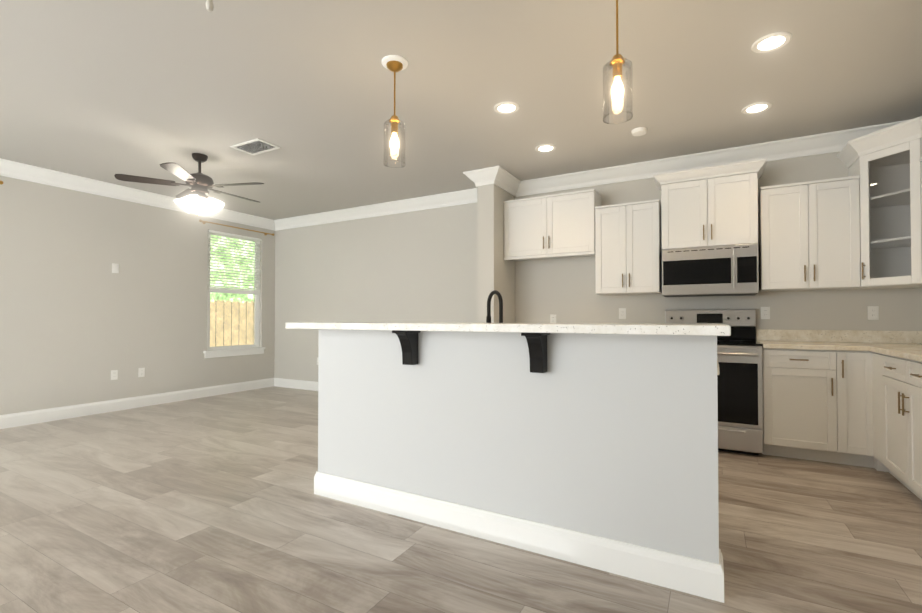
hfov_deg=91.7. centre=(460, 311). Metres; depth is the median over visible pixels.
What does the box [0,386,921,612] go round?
floor
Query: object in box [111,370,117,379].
electrical outlet
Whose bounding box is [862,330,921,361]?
countertop
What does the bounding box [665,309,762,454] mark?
range
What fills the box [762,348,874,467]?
base cabinet
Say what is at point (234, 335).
backdrop
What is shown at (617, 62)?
pendant light
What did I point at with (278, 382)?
baseboard
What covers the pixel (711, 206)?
upper cabinet
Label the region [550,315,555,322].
electrical outlet
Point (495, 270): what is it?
column
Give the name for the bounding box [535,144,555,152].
recessed light
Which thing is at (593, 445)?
kitchen island
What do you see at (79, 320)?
wall
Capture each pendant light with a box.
[382,55,407,167]
[603,0,632,123]
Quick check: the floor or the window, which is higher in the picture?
the window
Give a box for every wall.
[0,176,275,414]
[276,153,835,381]
[832,152,921,330]
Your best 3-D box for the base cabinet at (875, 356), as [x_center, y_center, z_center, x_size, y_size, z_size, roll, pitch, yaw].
[3.268,0.735,3.058,0.630,0.884,0.300,0,-1,29]
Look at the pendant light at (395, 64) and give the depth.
2.80 m
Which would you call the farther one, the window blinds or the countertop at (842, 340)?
the window blinds
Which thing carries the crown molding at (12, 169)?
attached to the wall at (79, 320)
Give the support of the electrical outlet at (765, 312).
attached to the wall at (414, 266)
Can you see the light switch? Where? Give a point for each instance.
(115, 268)
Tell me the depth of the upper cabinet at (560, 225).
4.83 m
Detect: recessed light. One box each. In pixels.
[494,101,519,113]
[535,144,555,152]
[741,102,771,113]
[751,32,791,52]
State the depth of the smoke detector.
3.80 m
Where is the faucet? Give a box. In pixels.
[486,290,502,322]
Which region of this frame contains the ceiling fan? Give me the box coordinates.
[114,153,263,215]
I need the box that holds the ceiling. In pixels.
[0,0,921,219]
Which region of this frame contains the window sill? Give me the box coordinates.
[203,347,264,357]
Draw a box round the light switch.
[112,263,118,272]
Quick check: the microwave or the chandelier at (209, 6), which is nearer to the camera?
the chandelier at (209, 6)
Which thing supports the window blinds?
attached to the window
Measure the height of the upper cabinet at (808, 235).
0.897 m
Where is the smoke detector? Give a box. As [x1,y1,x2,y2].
[632,127,646,135]
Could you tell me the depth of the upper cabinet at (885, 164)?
3.54 m
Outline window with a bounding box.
[207,232,259,349]
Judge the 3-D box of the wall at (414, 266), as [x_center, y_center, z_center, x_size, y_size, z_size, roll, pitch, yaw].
[0.437,-0.155,5.581,7.980,2.740,0.120,0,-1,29]
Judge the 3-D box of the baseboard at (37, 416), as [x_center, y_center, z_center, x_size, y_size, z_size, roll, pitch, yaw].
[-5.247,1.115,3.586,0.016,0.140,8.850,0,-1,29]
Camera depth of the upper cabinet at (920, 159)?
3.21 m
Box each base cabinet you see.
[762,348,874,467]
[872,352,879,460]
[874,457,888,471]
[880,353,921,499]
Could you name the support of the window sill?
attached to the wall at (79, 320)
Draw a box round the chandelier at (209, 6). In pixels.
[206,0,213,11]
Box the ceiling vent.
[230,138,280,155]
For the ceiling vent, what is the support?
in the ceiling
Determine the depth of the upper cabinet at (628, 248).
4.44 m
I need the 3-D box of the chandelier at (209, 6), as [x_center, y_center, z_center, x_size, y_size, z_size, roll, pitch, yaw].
[-0.848,-1.232,0.761,1.232,0.727,1.232,0,-1,29]
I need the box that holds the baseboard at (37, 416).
[0,378,273,428]
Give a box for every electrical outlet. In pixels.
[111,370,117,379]
[138,368,144,376]
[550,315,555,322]
[619,308,625,318]
[761,307,769,318]
[867,306,878,319]
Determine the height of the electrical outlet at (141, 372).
0.116 m
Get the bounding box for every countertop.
[285,322,730,337]
[756,329,863,350]
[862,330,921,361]
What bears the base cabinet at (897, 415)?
on the floor
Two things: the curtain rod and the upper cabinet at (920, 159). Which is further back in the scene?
the curtain rod
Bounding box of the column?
[477,184,514,322]
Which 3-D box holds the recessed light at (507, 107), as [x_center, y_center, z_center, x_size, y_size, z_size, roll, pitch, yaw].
[0.348,-1.552,3.421,0.195,0.009,0.195,0,-1,23]
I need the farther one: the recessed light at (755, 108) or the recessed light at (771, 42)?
the recessed light at (755, 108)
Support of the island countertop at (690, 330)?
on the kitchen island at (593, 445)
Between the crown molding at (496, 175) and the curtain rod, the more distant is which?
the curtain rod
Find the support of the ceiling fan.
hanging from the ceiling
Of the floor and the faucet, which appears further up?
the faucet
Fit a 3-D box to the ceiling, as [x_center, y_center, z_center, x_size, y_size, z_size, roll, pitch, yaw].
[-1.743,-1.623,1.683,8.270,0.080,9.090,0,-1,29]
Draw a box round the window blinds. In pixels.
[208,230,261,290]
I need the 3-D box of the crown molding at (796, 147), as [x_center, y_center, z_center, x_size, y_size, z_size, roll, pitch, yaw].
[2.255,-1.468,4.456,3.730,0.146,0.118,0,-1,29]
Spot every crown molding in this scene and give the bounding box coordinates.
[0,158,271,229]
[272,190,476,230]
[463,170,487,194]
[484,166,519,194]
[512,119,910,196]
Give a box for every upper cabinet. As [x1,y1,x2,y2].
[504,189,601,260]
[595,199,661,294]
[653,159,766,249]
[758,175,860,291]
[837,116,921,288]
[919,158,921,220]
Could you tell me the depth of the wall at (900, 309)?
3.79 m
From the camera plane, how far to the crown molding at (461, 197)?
6.34 m
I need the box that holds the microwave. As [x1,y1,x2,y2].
[662,243,758,296]
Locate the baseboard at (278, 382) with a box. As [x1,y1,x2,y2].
[274,378,317,390]
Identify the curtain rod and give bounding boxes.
[199,219,273,235]
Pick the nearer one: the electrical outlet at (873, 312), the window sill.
the electrical outlet at (873, 312)
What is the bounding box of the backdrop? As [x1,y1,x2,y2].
[210,235,254,346]
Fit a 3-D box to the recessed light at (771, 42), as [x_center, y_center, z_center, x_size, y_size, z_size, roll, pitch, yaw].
[1.808,-1.564,2.611,0.195,0.009,0.195,0,-1,23]
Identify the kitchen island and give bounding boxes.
[314,330,723,602]
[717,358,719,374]
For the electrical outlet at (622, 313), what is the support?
attached to the wall at (414, 266)

